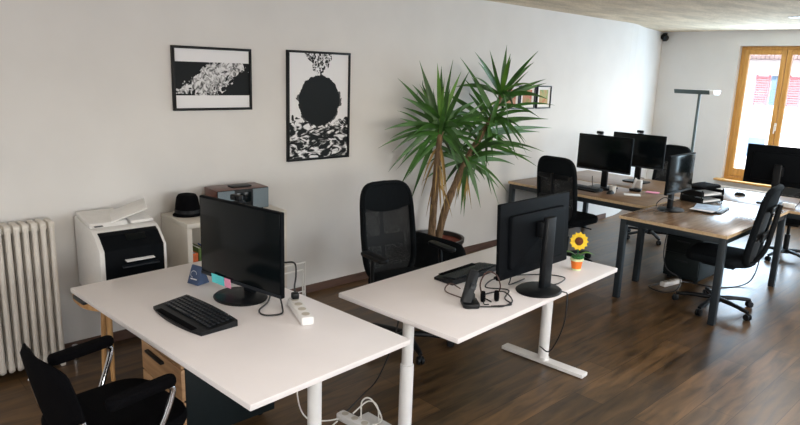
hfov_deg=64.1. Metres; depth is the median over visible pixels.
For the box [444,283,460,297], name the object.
cable
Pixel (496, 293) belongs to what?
cushion
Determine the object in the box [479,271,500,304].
headset
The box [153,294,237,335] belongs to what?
keyboard
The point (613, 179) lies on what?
work table
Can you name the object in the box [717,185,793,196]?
radiator
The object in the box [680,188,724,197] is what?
tray
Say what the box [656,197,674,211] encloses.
cable
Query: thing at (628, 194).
paper slip
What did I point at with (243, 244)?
monitor
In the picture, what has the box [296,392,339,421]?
cable
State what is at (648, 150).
monitor
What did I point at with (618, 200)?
work table
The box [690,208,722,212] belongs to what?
paper sheet
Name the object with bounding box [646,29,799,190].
wall
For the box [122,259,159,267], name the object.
tray
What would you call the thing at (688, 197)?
tray
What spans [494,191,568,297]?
monitor
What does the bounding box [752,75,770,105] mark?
shutter
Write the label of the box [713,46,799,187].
window
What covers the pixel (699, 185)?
pouch
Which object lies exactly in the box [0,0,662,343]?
wall
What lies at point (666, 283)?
power strip
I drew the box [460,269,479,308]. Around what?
cordless phone
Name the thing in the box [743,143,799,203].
monitor
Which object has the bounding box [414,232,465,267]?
plant pot
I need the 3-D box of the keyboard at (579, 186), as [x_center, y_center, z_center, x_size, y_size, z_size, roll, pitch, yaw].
[1.905,-0.267,6.737,0.140,0.036,0.440,-9,16,-40]
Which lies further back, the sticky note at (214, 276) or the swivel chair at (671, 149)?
the swivel chair at (671, 149)
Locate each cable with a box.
[258,296,283,315]
[285,261,298,298]
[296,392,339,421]
[346,321,398,410]
[353,400,378,424]
[360,397,382,424]
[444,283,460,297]
[480,291,512,306]
[485,274,565,305]
[539,291,567,351]
[648,233,680,292]
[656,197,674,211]
[681,243,763,287]
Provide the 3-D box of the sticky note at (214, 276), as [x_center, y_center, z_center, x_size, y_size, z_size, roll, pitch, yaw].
[-0.966,0.344,3.336,0.048,0.050,0.005,11,15,34]
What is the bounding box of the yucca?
[379,46,551,244]
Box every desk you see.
[70,261,409,424]
[339,246,617,424]
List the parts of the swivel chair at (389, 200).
armrest, leg, frame, seat, leg, leg, armrest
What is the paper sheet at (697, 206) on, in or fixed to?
on the paper sheet at (690, 208)
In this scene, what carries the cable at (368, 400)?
attached to the power strip at (345, 417)
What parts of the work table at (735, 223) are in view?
leg, frame rail, leg, leg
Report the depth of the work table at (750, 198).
6.48 m
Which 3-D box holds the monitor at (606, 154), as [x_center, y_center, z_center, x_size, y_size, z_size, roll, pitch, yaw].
[2.183,-0.537,6.787,0.200,0.560,0.620,-10,17,-42]
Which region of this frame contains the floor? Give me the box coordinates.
[0,210,799,424]
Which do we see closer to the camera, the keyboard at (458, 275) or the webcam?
the webcam
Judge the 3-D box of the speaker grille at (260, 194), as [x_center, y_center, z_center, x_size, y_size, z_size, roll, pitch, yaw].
[-1.013,-0.108,4.651,0.125,0.142,0.008,-8,16,-39]
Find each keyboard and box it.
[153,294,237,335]
[434,262,495,285]
[577,184,602,192]
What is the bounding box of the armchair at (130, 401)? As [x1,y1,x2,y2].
[20,335,186,424]
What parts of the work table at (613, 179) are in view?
leg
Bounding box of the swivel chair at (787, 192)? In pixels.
[763,187,799,260]
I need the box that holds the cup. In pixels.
[609,185,616,192]
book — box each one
[192,243,201,260]
[193,251,197,261]
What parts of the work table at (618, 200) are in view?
leg, frame rail, leg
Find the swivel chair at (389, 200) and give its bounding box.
[360,180,455,364]
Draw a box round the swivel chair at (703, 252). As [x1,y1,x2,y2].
[672,184,783,320]
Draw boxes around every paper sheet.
[125,255,154,261]
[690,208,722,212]
[693,203,719,210]
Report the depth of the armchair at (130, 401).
2.54 m
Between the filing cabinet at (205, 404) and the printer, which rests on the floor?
the filing cabinet at (205, 404)
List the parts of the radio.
plate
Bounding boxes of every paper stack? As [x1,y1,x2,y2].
[695,190,721,195]
[696,196,719,202]
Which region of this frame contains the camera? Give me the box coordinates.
[661,33,668,40]
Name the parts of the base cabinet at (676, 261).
drawer, drawer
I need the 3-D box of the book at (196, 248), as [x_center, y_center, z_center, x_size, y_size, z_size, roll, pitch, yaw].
[-1.406,0.342,4.395,0.030,0.240,0.170,-10,17,-42]
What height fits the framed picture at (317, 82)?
0.870 m
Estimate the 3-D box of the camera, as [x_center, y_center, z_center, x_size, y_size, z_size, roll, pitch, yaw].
[4.029,-2.673,9.740,0.111,0.126,0.198,4,13,7]
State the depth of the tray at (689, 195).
6.23 m
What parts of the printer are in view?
scanner lid, panel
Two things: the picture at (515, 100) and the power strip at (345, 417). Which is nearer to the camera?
the power strip at (345, 417)
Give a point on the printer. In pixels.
(105, 238)
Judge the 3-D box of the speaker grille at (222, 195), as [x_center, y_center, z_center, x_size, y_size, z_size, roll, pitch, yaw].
[-1.217,-0.077,4.482,0.125,0.142,0.008,-9,16,-39]
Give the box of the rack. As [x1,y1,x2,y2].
[285,262,305,295]
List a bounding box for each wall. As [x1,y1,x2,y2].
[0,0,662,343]
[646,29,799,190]
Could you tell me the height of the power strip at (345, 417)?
0.044 m
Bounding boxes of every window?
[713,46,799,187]
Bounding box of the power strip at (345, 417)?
[336,410,371,424]
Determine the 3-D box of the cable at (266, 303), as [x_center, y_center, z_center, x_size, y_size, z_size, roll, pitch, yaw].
[-0.638,0.388,3.143,0.120,0.142,0.308,-1,13,-13]
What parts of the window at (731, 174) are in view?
sill, sash, sash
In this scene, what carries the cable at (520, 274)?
on the desk at (414, 298)
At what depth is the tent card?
3.42 m
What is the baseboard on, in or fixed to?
attached to the wall at (88, 120)
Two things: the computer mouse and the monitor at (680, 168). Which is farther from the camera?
the computer mouse
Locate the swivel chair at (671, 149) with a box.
[627,144,690,244]
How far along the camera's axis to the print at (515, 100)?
6.96 m
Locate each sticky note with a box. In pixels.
[211,273,217,283]
[218,275,224,285]
[224,278,230,288]
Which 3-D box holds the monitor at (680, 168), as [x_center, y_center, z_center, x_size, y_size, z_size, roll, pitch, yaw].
[2.467,-0.275,5.751,0.535,0.515,0.224,-10,17,-43]
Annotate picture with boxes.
[170,45,251,110]
[286,50,350,161]
[501,85,519,108]
[519,85,535,108]
[535,86,551,108]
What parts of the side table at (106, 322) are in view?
leg, leg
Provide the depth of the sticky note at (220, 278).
3.31 m
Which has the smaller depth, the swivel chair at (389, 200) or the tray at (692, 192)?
the swivel chair at (389, 200)
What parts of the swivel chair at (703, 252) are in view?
leg, leg, seat, leg, leg, frame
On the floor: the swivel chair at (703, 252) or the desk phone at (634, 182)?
the swivel chair at (703, 252)
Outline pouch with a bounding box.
[691,182,720,189]
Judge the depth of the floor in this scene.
4.28 m
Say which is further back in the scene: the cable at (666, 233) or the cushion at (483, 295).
the cable at (666, 233)
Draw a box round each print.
[504,87,517,106]
[521,88,534,107]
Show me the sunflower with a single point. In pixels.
(579, 241)
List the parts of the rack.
leg, leg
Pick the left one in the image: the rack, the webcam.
the webcam
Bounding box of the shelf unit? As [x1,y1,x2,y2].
[161,205,286,287]
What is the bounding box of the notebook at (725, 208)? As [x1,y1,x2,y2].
[694,203,729,213]
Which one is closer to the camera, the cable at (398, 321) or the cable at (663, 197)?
the cable at (398, 321)
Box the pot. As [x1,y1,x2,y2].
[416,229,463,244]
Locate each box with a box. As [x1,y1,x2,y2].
[634,179,642,188]
[783,202,796,208]
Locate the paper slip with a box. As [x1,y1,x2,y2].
[624,193,640,196]
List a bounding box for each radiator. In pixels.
[0,218,78,375]
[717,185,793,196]
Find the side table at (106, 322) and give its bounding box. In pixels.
[72,294,115,380]
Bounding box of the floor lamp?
[674,89,720,151]
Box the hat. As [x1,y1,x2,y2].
[173,193,199,217]
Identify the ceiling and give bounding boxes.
[486,0,799,31]
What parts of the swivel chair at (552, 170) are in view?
frame, leg, leg, seat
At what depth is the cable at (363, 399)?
3.46 m
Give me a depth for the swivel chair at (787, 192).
7.07 m
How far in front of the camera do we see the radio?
4.60 m
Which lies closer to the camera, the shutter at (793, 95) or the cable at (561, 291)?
the cable at (561, 291)
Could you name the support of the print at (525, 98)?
attached to the picture at (525, 98)
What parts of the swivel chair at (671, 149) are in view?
leg, leg, frame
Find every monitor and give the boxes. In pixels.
[199,195,284,306]
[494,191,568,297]
[576,133,633,189]
[614,131,666,183]
[658,152,695,212]
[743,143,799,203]
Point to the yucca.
(442, 124)
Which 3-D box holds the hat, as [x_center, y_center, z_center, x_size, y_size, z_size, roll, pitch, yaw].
[-1.473,-0.057,4.427,0.200,0.152,0.200,-10,17,-42]
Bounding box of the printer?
[74,198,166,285]
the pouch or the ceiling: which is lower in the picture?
the pouch
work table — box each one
[508,177,679,281]
[577,170,680,226]
[612,199,788,325]
[721,188,799,219]
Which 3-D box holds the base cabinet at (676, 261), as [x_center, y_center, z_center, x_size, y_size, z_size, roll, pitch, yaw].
[2.893,0.346,6.292,0.546,0.580,0.340,-10,17,-42]
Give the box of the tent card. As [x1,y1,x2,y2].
[187,264,208,285]
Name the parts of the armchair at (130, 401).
leg, backrest, armrest, leg, seat, armrest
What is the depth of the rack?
4.58 m
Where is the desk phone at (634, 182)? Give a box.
[629,178,641,191]
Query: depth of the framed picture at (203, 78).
4.54 m
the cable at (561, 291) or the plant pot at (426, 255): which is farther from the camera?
the plant pot at (426, 255)
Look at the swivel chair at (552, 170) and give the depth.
6.31 m
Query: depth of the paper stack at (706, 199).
6.25 m
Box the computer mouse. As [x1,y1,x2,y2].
[734,192,745,195]
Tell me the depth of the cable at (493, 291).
3.31 m
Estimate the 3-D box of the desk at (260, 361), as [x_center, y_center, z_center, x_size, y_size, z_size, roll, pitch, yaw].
[-0.841,0.811,3.134,1.627,0.780,0.832,13,17,42]
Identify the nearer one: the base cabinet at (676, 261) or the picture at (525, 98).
the base cabinet at (676, 261)
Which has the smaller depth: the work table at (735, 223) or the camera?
the work table at (735, 223)
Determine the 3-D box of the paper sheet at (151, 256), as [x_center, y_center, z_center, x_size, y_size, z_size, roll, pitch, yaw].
[-1.599,0.269,3.902,0.099,0.018,0.170,14,17,43]
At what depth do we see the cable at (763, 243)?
6.10 m
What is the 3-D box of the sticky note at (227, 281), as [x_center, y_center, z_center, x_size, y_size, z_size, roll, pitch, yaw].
[-0.884,0.363,3.279,0.048,0.050,0.005,11,15,34]
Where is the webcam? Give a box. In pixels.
[230,194,245,203]
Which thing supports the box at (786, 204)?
on the work table at (750, 198)
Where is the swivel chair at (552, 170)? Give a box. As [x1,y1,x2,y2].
[537,155,597,261]
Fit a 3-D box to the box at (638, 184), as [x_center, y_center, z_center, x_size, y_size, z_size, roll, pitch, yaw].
[2.570,-0.308,6.900,0.050,0.090,0.080,-10,17,-42]
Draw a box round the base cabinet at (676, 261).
[663,234,716,282]
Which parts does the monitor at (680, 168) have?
casing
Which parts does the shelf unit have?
panel, panel, panel, panel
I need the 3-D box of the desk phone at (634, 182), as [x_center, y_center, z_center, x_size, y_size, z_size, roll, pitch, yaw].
[2.479,-0.294,6.718,0.120,0.135,0.100,8,14,26]
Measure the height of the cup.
0.075 m
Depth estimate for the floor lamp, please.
8.83 m
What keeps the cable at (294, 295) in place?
attached to the desk at (260, 361)
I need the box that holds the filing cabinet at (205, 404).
[141,339,273,424]
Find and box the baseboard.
[64,213,605,348]
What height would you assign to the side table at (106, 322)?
0.482 m
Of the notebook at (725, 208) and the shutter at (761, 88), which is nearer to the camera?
the notebook at (725, 208)
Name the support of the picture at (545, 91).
attached to the wall at (88, 120)
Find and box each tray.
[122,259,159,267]
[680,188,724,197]
[680,188,724,203]
[680,194,723,203]
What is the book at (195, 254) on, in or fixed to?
on the shelf unit
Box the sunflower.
[567,232,593,270]
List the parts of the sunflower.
pot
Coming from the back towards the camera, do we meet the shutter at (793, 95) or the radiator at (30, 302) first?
the shutter at (793, 95)
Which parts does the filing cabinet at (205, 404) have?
handle, drawer, drawer, drawer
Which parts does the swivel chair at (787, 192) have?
leg, seat, leg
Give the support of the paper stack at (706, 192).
in the tray at (689, 195)
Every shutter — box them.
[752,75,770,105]
[785,76,799,106]
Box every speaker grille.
[218,191,234,200]
[253,187,268,206]
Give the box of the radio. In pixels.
[204,182,268,207]
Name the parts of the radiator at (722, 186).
panel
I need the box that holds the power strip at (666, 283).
[660,278,679,286]
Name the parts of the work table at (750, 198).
frame rail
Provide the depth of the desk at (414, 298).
3.37 m
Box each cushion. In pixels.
[480,291,485,301]
[494,290,498,300]

